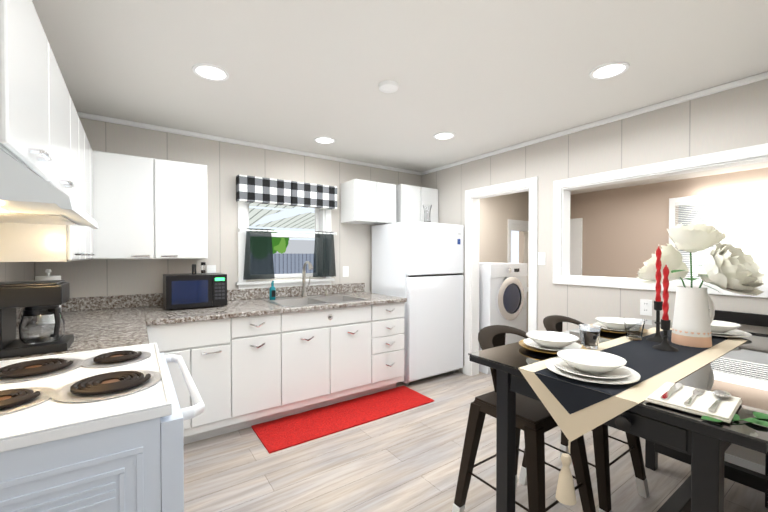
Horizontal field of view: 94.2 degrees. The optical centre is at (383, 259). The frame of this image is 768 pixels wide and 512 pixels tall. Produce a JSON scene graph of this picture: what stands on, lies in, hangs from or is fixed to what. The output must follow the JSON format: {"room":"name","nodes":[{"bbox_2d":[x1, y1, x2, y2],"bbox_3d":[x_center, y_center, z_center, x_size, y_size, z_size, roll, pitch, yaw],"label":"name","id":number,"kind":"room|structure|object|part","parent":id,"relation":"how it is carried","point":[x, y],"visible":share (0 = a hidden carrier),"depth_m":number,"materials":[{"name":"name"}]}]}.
{"room":"kitchen","nodes":[
{"label":"kitchen","id":0,"kind":"room"},
{"bbox_2d":[0,262,33,281],"bbox_3d":[-1.035,0.127,0.355,0.120,2.390,5.220,0,1,-35],"label":"wall","id":1,"kind":"structure","parent":0,"point":[15,271],"depth_m":2.15,"materials":[{"name":"grey paint"}]},
{"bbox_2d":[16,307,24,324],"bbox_3d":[-2.036,0.338,1.922,0.020,0.100,1.500,0,1,-35],"label":"backsplash","id":2,"kind":"structure","parent":1,"relation":"attached to","point":[19,311],"depth_m":2.11,"materials":[{"name":"grey stone"}]},
{"bbox_2d":[0,0,55,186],"bbox_3d":[-1.129,-0.499,0.898,0.349,0.480,0.490,0,1,-35],"label":"upper cabinet","id":3,"kind":"object","parent":1,"relation":"attached to","point":[43,134],"depth_m":0.96,"materials":[{"name":"white wood"}]},
{"bbox_2d":[0,150,98,228],"bbox_3d":[-1.179,-0.193,1.068,0.455,0.133,0.790,0,1,-35],"label":"range hood","id":4,"kind":"object","parent":3,"relation":"attached to","point":[27,196],"visible":1,"depth_m":0.86,"materials":[{"name":"white metal"}]},
{"bbox_2d":[0,111,83,261],"bbox_3d":[-1.634,-0.371,1.623,0.349,0.755,0.295,0,1,-35],"label":"upper cabinet","id":5,"kind":"object","parent":1,"relation":"attached to","point":[19,242],"depth_m":1.56,"materials":[{"name":"white wood"}]},
{"bbox_2d":[56,62,75,202],"bbox_3d":[-1.409,-0.504,1.300,0.349,0.480,0.490,0,1,-35],"label":"upper cabinet","id":6,"kind":"object","parent":1,"relation":"attached to","point":[65,108],"depth_m":1.46,"materials":[{"name":"white wood"}]},
{"bbox_2d":[84,131,87,259],"bbox_3d":[-1.792,-0.373,1.849,0.349,0.755,0.255,0,1,-35],"label":"upper cabinet","id":7,"kind":"object","parent":1,"relation":"attached to","point":[85,137],"depth_m":2.10,"materials":[{"name":"white wood"}]},
{"bbox_2d":[88,141,95,259],"bbox_3d":[-1.954,-0.376,2.080,0.349,0.755,0.310,0,1,-35],"label":"upper cabinet","id":8,"kind":"object","parent":1,"relation":"attached to","point":[90,238],"depth_m":2.28,"materials":[{"name":"white wood"}]},
{"bbox_2d":[92,173,92,235],"bbox_3d":[-2.090,-0.378,2.276,0.349,0.755,0.167,0,1,-35],"label":"upper cabinet","id":9,"kind":"object","parent":1,"relation":"attached to","point":[92,173],"depth_m":2.42,"materials":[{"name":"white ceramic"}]},
{"bbox_2d":[34,117,528,332],"bbox_3d":[0.345,0.076,4.577,7.220,2.390,0.120,0,1,-35],"label":"wall","id":10,"kind":"structure","parent":0,"point":[226,163],"depth_m":3.26,"materials":[{"name":"beige paint"}]},
{"bbox_2d":[92,150,207,258],"bbox_3d":[-1.797,-0.385,2.776,0.730,0.755,0.361,0,1,-35],"label":"upper cabinet","id":11,"kind":"object","parent":10,"relation":"attached to","point":[148,208],"visible":0.98,"depth_m":2.64,"materials":[{"name":"white wood"}]},
{"bbox_2d":[207,265,215,272],"bbox_3d":[-1.539,0.103,3.182,0.072,0.115,0.006,0,1,-35],"label":"outlet","id":12,"kind":"object","parent":10,"relation":"attached to","point":[210,268],"depth_m":3.18,"materials":[{"name":"white plastic"}]},
{"bbox_2d":[61,283,363,312],"bbox_3d":[-1.338,0.321,3.312,2.716,0.100,0.020,0,1,-35],"label":"backsplash","id":13,"kind":"structure","parent":10,"relation":"attached to","point":[120,301],"depth_m":3.25,"materials":[{"name":"grey stone"}]},
{"bbox_2d":[77,112,420,174],"bbox_3d":[-0.964,-1.090,3.552,3.555,0.035,0.035,0,1,-35],"label":"crown molding","id":14,"kind":"structure","parent":10,"relation":"attached to","point":[80,114],"depth_m":3.21,"materials":[{"name":"white wood"}]},
{"bbox_2d":[236,202,333,288],"bbox_3d":[-0.990,-0.245,3.616,0.994,1.085,0.180,0,1,-35],"label":"window","id":15,"kind":"structure","parent":10,"relation":"in","point":[322,219],"depth_m":3.54,"materials":[{"name":"white wood"}]},
{"bbox_2d":[236,175,336,209],"bbox_3d":[-0.926,-0.656,3.521,0.995,0.234,0.100,0,1,-35],"label":"valance","id":16,"kind":"object","parent":15,"relation":"attached to","point":[259,190],"visible":1,"depth_m":3.44,"materials":[{"name":"fabric"}]},
{"bbox_2d":[238,228,336,279],"bbox_3d":[-0.921,-0.058,3.546,0.980,0.473,0.079,0,1,-35],"label":"curtain","id":17,"kind":"object","parent":15,"relation":"attached to","point":[258,263],"visible":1,"depth_m":3.39,"materials":[{"name":"black"}]},
{"bbox_2d":[343,266,348,276],"bbox_3d":[-0.424,0.128,3.959,0.072,0.115,0.011,0,1,-35],"label":"outlet","id":18,"kind":"object","parent":10,"relation":"attached to","point":[345,268],"depth_m":3.96,"materials":[{"name":"white plastic"}]},
{"bbox_2d":[341,179,395,224],"bbox_3d":[-0.169,-0.623,3.932,0.528,0.432,0.326,0,1,-35],"label":"upper cabinet","id":19,"kind":"object","parent":10,"relation":"attached to","point":[368,202],"visible":0.94,"depth_m":3.79,"materials":[{"name":"white wood"}]},
{"bbox_2d":[396,184,437,222],"bbox_3d":[0.340,-0.643,4.288,0.561,0.434,0.326,0,1,-35],"label":"upper cabinet","id":20,"kind":"object","parent":10,"relation":"attached to","point":[411,200],"visible":0.58,"depth_m":4.10,"materials":[{"name":"white wood"}]},
{"bbox_2d":[507,219,528,291],"bbox_3d":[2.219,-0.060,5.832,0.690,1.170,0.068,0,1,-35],"label":"door frame","id":21,"kind":"structure","parent":10,"relation":"in","point":[522,225],"depth_m":5.70,"materials":[{"name":"white wood"}]},
{"bbox_2d":[32,0,767,194],"bbox_3d":[1.619,-1.126,2.671,7.300,0.060,6.000,0,1,-35],"label":"ceiling","id":22,"kind":"structure","parent":0,"point":[478,77],"depth_m":1.98,"materials":[{"name":"white paint"}]},
{"bbox_2d":[192,63,228,80],"bbox_3d":[-1.002,-1.085,2.066,0.194,0.008,0.194,0,1,-35],"label":"recessed light","id":23,"kind":"object","parent":22,"relation":"in","point":[211,71],"visible":1,"depth_m":2.06,"materials":[{"name":"white"}]},
{"bbox_2d":[314,136,334,143],"bbox_3d":[-0.543,-1.100,3.277,0.194,0.008,0.194,0,1,-35],"label":"recessed light","id":24,"kind":"object","parent":22,"relation":"in","point":[324,140],"visible":0.96,"depth_m":3.27,"materials":[{"name":"white plastic"}]},
{"bbox_2d":[379,80,397,92],"bbox_3d":[0.028,-1.075,2.224,0.124,0.030,0.124,0,1,-35],"label":"smoke detector","id":25,"kind":"object","parent":22,"relation":"attached to","point":[388,86],"visible":1,"depth_m":2.19,"materials":[{"name":"white plastic"}]},
{"bbox_2d":[433,132,454,139],"bbox_3d":[0.532,-1.098,3.155,0.194,0.008,0.194,0,1,-35],"label":"recessed light","id":26,"kind":"object","parent":22,"relation":"in","point":[443,135],"visible":1,"depth_m":3.14,"materials":[{"name":"white"}]},
{"bbox_2d":[589,61,628,79],"bbox_3d":[1.290,-1.085,2.047,0.194,0.008,0.194,0,1,-35],"label":"recessed light","id":27,"kind":"object","parent":22,"relation":"in","point":[608,70],"visible":0.96,"depth_m":2.04,"materials":[{"name":"white plastic"}]},
{"bbox_2d":[184,370,767,511],"bbox_3d":[1.619,1.323,2.701,7.300,0.060,6.000,0,1,-35],"label":"floor","id":28,"kind":"structure","parent":0,"point":[409,460],"depth_m":2.20,"materials":[{"name":"wood"}]},
{"bbox_2d":[0,343,204,511],"bbox_3d":[-1.061,0.752,1.175,0.760,1.120,0.840,0,1,-35],"label":"stove","id":29,"kind":"object","parent":28,"relation":"on","point":[99,430],"visible":1,"depth_m":0.96,"materials":[{"name":"white metal"}]},
{"bbox_3d":[-0.777,0.460,1.369,0.069,0.042,0.723,0,1,-35],"label":"handle","id":30,"kind":"part","parent":29,"relation":"part of","materials":[{"name":"white metal"}]},
{"bbox_2d":[148,321,235,443],"bbox_3d":[-1.538,0.854,2.724,0.539,0.880,0.765,0,1,-35],"label":"base cabinet","id":31,"kind":"object","parent":28,"relation":"on","point":[205,347],"depth_m":2.47,"materials":[{"name":"white wood"}]},
{"bbox_2d":[0,305,151,360],"bbox_3d":[-1.784,0.403,2.099,0.635,0.034,1.500,0,1,-35],"label":"countertop","id":32,"kind":"structure","parent":31,"relation":"on","point":[92,329],"depth_m":1.99,"materials":[{"name":"grey stone"}]},
{"bbox_2d":[0,280,73,358],"bbox_3d":[-1.543,0.244,1.533,0.295,0.295,0.228,0,1,-35],"label":"coffee maker","id":33,"kind":"object","parent":32,"relation":"on","point":[42,327],"visible":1,"depth_m":1.50,"materials":[{"name":"black plastic"}]},
{"bbox_2d":[35,269,60,306],"bbox_3d":[-2.060,0.220,2.190,0.140,0.327,0.140,0,1,-35],"label":"paper towel roll","id":34,"kind":"object","parent":32,"relation":"on","point":[47,277],"visible":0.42,"depth_m":2.16,"materials":[{"name":"white"}]},
{"bbox_2d":[144,297,291,324],"bbox_3d":[-1.342,0.394,2.837,0.935,0.034,0.795,0,1,-35],"label":"countertop","id":35,"kind":"structure","parent":31,"relation":"on","point":[156,314],"depth_m":2.63,"materials":[{"name":"grey stone"}]},
{"bbox_2d":[163,273,226,309],"bbox_3d":[-1.531,0.245,2.888,0.421,0.260,0.342,0,1,-35],"label":"microwave","id":36,"kind":"object","parent":35,"relation":"on","point":[187,290],"visible":1,"depth_m":2.75,"materials":[{"name":"black plastic"}]},
{"bbox_2d":[192,264,195,273],"bbox_3d":[-1.527,0.074,2.866,0.032,0.080,0.031,0,1,-35],"label":"grinder","id":37,"kind":"object","parent":36,"relation":"on","point":[193,265],"depth_m":2.85,"materials":[{"name":"black plastic"}]},
{"bbox_2d":[201,262,205,273],"bbox_3d":[-1.481,0.066,2.922,0.036,0.095,0.035,0,1,-35],"label":"grinder","id":38,"kind":"object","parent":36,"relation":"on","point":[203,267],"depth_m":2.91,"materials":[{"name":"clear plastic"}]},
{"bbox_2d":[269,281,275,299],"bbox_3d":[-1.025,0.279,3.285,0.056,0.176,0.068,0,1,-35],"label":"soap bottle","id":39,"kind":"object","parent":35,"relation":"on","point":[272,292],"visible":1,"depth_m":3.27,"materials":[{"name":"teal plastic"}]},
{"bbox_2d":[262,294,368,306],"bbox_3d":[-0.635,0.447,3.323,0.810,0.160,0.620,0,1,-35],"label":"sink","id":40,"kind":"object","parent":35,"relation":"in","point":[304,300],"depth_m":3.39,"materials":[{"name":"silver metal"}]},
{"bbox_2d":[232,313,283,430],"bbox_3d":[-1.168,0.850,2.983,0.366,0.880,0.765,0,1,-35],"label":"base cabinet","id":41,"kind":"object","parent":28,"relation":"on","point":[254,356],"depth_m":2.68,"materials":[{"name":"white wood"}]},
{"bbox_2d":[268,297,331,328],"bbox_3d":[-0.758,0.449,3.164,0.365,0.160,0.440,0,1,-35],"label":"base cabinet","id":42,"kind":"object","parent":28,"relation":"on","point":[305,310],"depth_m":2.94,"materials":[{"name":"white wood"}]},
{"bbox_2d":[301,261,328,296],"bbox_3d":[-0.648,0.186,3.525,0.291,0.356,0.216,0,1,-35],"label":"faucet","id":43,"kind":"object","parent":42,"relation":"on","point":[304,294],"depth_m":3.51,"materials":[{"name":"silver metal"}]},
{"bbox_2d":[284,321,375,416],"bbox_3d":[-0.673,0.936,3.330,0.840,0.700,0.765,0,1,-35],"label":"base cabinet","id":44,"kind":"object","parent":28,"relation":"on","point":[325,365],"depth_m":3.01,"materials":[{"name":"white wood"}]},
{"bbox_2d":[251,385,433,453],"bbox_3d":[-0.284,1.283,3.000,1.495,0.012,0.452,0,1,-35],"label":"rug","id":45,"kind":"object","parent":28,"relation":"on","point":[282,433],"visible":0.96,"depth_m":2.90,"materials":[{"name":"red fabric"}]},
{"bbox_2d":[364,301,406,392],"bbox_3d":[-0.172,0.842,3.679,0.383,0.880,0.765,0,1,-35],"label":"base cabinet","id":46,"kind":"object","parent":28,"relation":"on","point":[389,319],"depth_m":3.37,"materials":[{"name":"white wood"}]},
{"bbox_2d":[352,293,406,304],"bbox_3d":[-0.161,0.384,3.663,0.386,0.034,0.795,0,1,-35],"label":"countertop","id":47,"kind":"structure","parent":46,"relation":"on","point":[377,299],"depth_m":3.42,"materials":[{"name":"grey stone"}]},
{"bbox_2d":[372,221,463,384],"bbox_3d":[0.374,0.442,4.043,0.780,1.669,0.696,0,1,-35],"label":"fridge","id":48,"kind":"object","parent":28,"relation":"on","point":[419,266],"visible":0.83,"depth_m":3.74,"materials":[{"name":"white metal"}]},
{"bbox_2d":[423,205,431,222],"bbox_3d":[0.481,-0.500,3.957,0.100,0.215,0.100,0,1,-35],"label":"glass vase","id":49,"kind":"object","parent":48,"relation":"on","point":[427,209],"visible":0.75,"depth_m":3.93,"materials":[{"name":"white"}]},
{"bbox_2d":[479,262,527,374],"bbox_3d":[1.244,0.654,4.438,0.686,1.233,0.830,0,1,-35],"label":"washer","id":50,"kind":"object","parent":28,"relation":"on","point":[502,293],"visible":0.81,"depth_m":4.05,"materials":[{"name":"white metal"}]},
{"bbox_2d":[452,325,595,511],"bbox_3d":[0.668,0.825,1.707,0.489,0.961,0.489,0,1,-35],"label":"counter stool","id":51,"kind":"object","parent":28,"relation":"on","point":[535,420],"visible":0.52,"depth_m":1.65,"materials":[{"name":"black wood"}]},
{"bbox_2d":[518,315,649,511],"bbox_3d":[1.126,0.821,2.021,0.489,0.961,0.489,0,1,-35],"label":"counter stool","id":52,"kind":"object","parent":28,"relation":"on","point":[554,323],"visible":0.46,"depth_m":1.95,"materials":[{"name":"black wood"}]},
{"bbox_2d":[468,317,767,511],"bbox_3d":[1.221,0.847,1.575,1.566,0.920,0.860,0,1,-35],"label":"dining table","id":53,"kind":"object","parent":28,"relation":"on","point":[698,444],"visible":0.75,"depth_m":1.21,"materials":[{"name":"black wood"}]},
{"bbox_2d":[519,331,586,353],"bbox_3d":[0.725,0.356,1.542,0.266,0.056,0.266,0,1,-35],"label":"place setting","id":54,"kind":"object","parent":53,"relation":"on","point":[552,342],"visible":0.92,"depth_m":1.53,"materials":[{"name":"white ceramic"}]},
{"bbox_3d":[1.229,0.390,1.575,1.546,0.006,0.860,0,1,-35],"label":"glass","id":55,"kind":"part","parent":53,"relation":"part of","materials":[{"name":"black"}]},
{"bbox_2d":[593,317,647,333],"bbox_3d":[1.252,0.351,1.914,0.266,0.056,0.266,0,1,-35],"label":"place setting","id":56,"kind":"object","parent":53,"relation":"on","point":[612,324],"visible":0.73,"depth_m":1.89,"materials":[{"name":"white ceramic"}]},
{"bbox_3d":[0.680,0.462,1.011,0.040,0.040,0.040,0,1,-35],"label":"knob","id":57,"kind":"part","parent":53,"relation":"part of","materials":[{"name":"black metal"}]},
{"bbox_2d":[518,328,747,441],"bbox_3d":[1.186,0.479,1.548,1.454,0.190,0.376,0,1,-35],"label":"table runner","id":58,"kind":"object","parent":53,"relation":"on","point":[576,408],"visible":0.6,"depth_m":1.19,"materials":[{"name":"beige"}]},
{"bbox_2d":[555,441,575,505],"bbox_3d":[0.572,0.664,1.121,0.060,0.177,0.058,0,1,-35],"label":"tassel","id":59,"kind":"object","parent":58,"relation":"hanging from","point":[565,493],"visible":1,"depth_m":1.11,"materials":[{"name":"beige fabric"}]},
{"bbox_2d":[579,324,600,348],"bbox_3d":[0.904,0.336,1.567,0.088,0.095,0.088,0,1,-35],"label":"tumbler","id":60,"kind":"object","parent":58,"relation":"on","point":[590,335],"visible":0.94,"depth_m":1.54,"materials":[{"name":"clear glass"}]},
{"bbox_2d":[545,349,640,383],"bbox_3d":[0.707,0.360,1.222,0.280,0.056,0.280,0,1,-35],"label":"place setting","id":61,"kind":"object","parent":58,"relation":"on","point":[593,366],"visible":1,"depth_m":1.20,"materials":[{"name":"white ceramic"}]},
{"bbox_2d":[623,318,644,339],"bbox_3d":[1.211,0.334,1.727,0.088,0.095,0.088,0,1,-35],"label":"tumbler","id":62,"kind":"object","parent":58,"relation":"on","point":[634,328],"visible":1,"depth_m":1.70,"materials":[{"name":"clear glass"}]},
{"bbox_2d":[646,244,669,342],"bbox_3d":[1.298,0.153,1.688,0.092,0.458,0.092,0,1,-35],"label":"candle holder","id":63,"kind":"object","parent":58,"relation":"on","point":[657,336],"visible":0.98,"depth_m":1.68,"materials":[{"name":"red wax"}]},
{"bbox_2d":[652,265,678,351],"bbox_3d":[1.218,0.197,1.542,0.092,0.375,0.092,0,1,-35],"label":"candle holder","id":64,"kind":"object","parent":58,"relation":"on","point":[664,345],"visible":1,"depth_m":1.53,"materials":[{"name":"black metal"}]},
{"bbox_2d":[637,222,764,347],"bbox_3d":[1.448,0.103,1.678,0.336,0.559,0.487,0,1,-35],"label":"flower vase","id":65,"kind":"object","parent":58,"relation":"on","point":[729,267],"visible":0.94,"depth_m":1.58,"materials":[{"name":"white"}]},
{"bbox_2d":[710,320,751,336],"bbox_3d":[1.702,0.352,1.845,0.280,0.056,0.280,0,1,-35],"label":"place setting","id":66,"kind":"object","parent":58,"relation":"on","point":[723,329],"visible":0.48,"depth_m":1.78,"materials":[{"name":"white ceramic"}]},
{"bbox_2d":[645,382,741,422],"bbox_3d":[0.853,0.385,0.983,0.200,0.012,0.170,-1,1,-39],"label":"napkin","id":67,"kind":"object","parent":53,"relation":"on","point":[725,410],"visible":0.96,"depth_m":0.96,"materials":[{"name":"beige fabric"}]},
{"bbox_2d":[660,383,730,411],"bbox_3d":[0.855,0.373,0.984,0.187,0.009,0.125,0,1,-35],"label":"flatware","id":68,"kind":"object","parent":67,"relation":"on","point":[675,387],"visible":1,"depth_m":0.99,"materials":[{"name":"silver metal"}]},
{"bbox_2d":[700,412,767,426],"bbox_3d":[0.883,0.390,0.881,0.173,0.004,0.116,0,1,-35],"label":"leaf sprig","id":69,"kind":"object","parent":53,"relation":"on","point":[758,415],"visible":0.85,"depth_m":0.87,"materials":[{"name":"green plant"}]},
{"bbox_2d":[691,310,767,507],"bbox_3d":[2.050,0.809,2.069,0.300,0.985,0.340,0,1,-35],"label":"chair","id":70,"kind":"object","parent":28,"relation":"on","point":[753,319],"visible":0.06,"depth_m":2.12,"materials":[{"name":"black wood"}]},
{"bbox_2d":[421,79,767,465],"bbox_3d":[1.531,0.092,3.204,0.120,2.390,3.490,0,1,-35],"label":"wall","id":71,"kind":"structure","parent":0,"point":[733,118],"depth_m":2.76,"materials":[{"name":"beige paint"}]},
{"bbox_2d":[464,177,537,375],"bbox_3d":[1.204,0.257,3.661,0.138,2.050,0.870,0,1,-35],"label":"door frame","id":72,"kind":"structure","parent":71,"relation":"attached to","point":[472,220],"depth_m":3.91,"materials":[{"name":"white wood"}]},
{"bbox_2d":[538,252,545,264],"bbox_3d":[1.428,-0.013,3.235,0.011,0.115,0.072,0,1,-35],"label":"light switch","id":73,"kind":"object","parent":71,"relation":"attached to","point":[541,255],"depth_m":3.23,"materials":[{"name":"white plastic"}]},
{"bbox_2d":[421,71,767,174],"bbox_3d":[1.445,-1.085,3.178,0.035,0.035,3.330,0,1,-35],"label":"crown molding","id":74,"kind":"structure","parent":71,"relation":"attached to","point":[730,85],"depth_m":2.65,"materials":[{"name":"white wood"}]},
{"bbox_2d":[640,299,651,315],"bbox_3d":[1.892,0.341,2.576,0.007,0.115,0.072,0,1,-35],"label":"outlet","id":75,"kind":"object","parent":71,"relation":"attached to","point":[645,306],"depth_m":2.57,"materials":[{"name":"white plastic"}]},
{"bbox_2d":[553,143,767,297],"bbox_3d":[1.947,-0.235,2.593,0.138,0.900,1.418,0,1,-35],"label":"trim","id":76,"kind":"structure","parent":71,"relation":"attached to","point":[561,208],"depth_m":2.67,"materials":[{"name":"white wood"}]},
{"bbox_2d":[724,453,764,474],"bbox_3d":[1.898,1.250,2.577,0.012,0.090,1.720,0,1,-35],"label":"baseboard","id":77,"kind":"structure","parent":71,"relation":"attached to","point":[747,464],"depth_m":2.16,"materials":[{"name":"white wood"}]},
{"bbox_2d":[519,167,767,277],"bbox_3d":[4.446,0.075,4.662,0.120,2.390,6.000,0,1,-35],"label":"wall","id":78,"kind":"structure","parent":0,"point":[625,233],"depth_m":5.48,"materials":[{"name":"beige paint"}]},
{"bbox_2d":[570,218,582,274],"bbox_3d":[3.108,0.266,6.425,0.047,1.965,0.880,0,1,-35],"label":"door frame","id":79,"kind":"structure","parent":78,"relation":"attached to","point":[576,227],"depth_m":6.12,"materials":[{"name":"white wood"}]},
{"bbox_2d":[669,188,767,246],"bbox_3d":[4.525,-0.237,4.408,0.038,1.260,1.640,0,1,-35],"label":"window","id":80,"kind":"structure","parent":78,"relation":"in","point":[672,201],"depth_m":4.78,"materials":[{"name":"white wood"}]},
{"bbox_2d":[675,193,767,282],"bbox_3d":[4.510,-0.224,4.398,0.035,1.146,1.480,0,1,-35],"label":"window blinds","id":81,"kind":"object","parent":80,"relation":"attached to","point":[722,200],"visible":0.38,"depth_m":4.51,"materials":[{"name":"white plastic"}]},
{"label":"outside","id":82,"kind":"structure","parent":0,"visible":0},
{"bbox_2d":[249,203,314,273],"bbox_3d":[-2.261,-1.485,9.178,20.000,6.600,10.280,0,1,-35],"label":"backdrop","id":83,"kind":"structure","parent":82,"point":[292,255],"depth_m":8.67,"materials":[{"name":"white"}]},
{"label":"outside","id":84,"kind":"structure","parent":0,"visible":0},
{"bbox_2d":[678,197,767,283],"bbox_3d":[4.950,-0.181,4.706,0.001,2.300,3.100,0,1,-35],"label":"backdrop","id":85,"kind":"structure","parent":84,"point":[741,211],"depth_m":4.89,"materials":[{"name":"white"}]}
]}

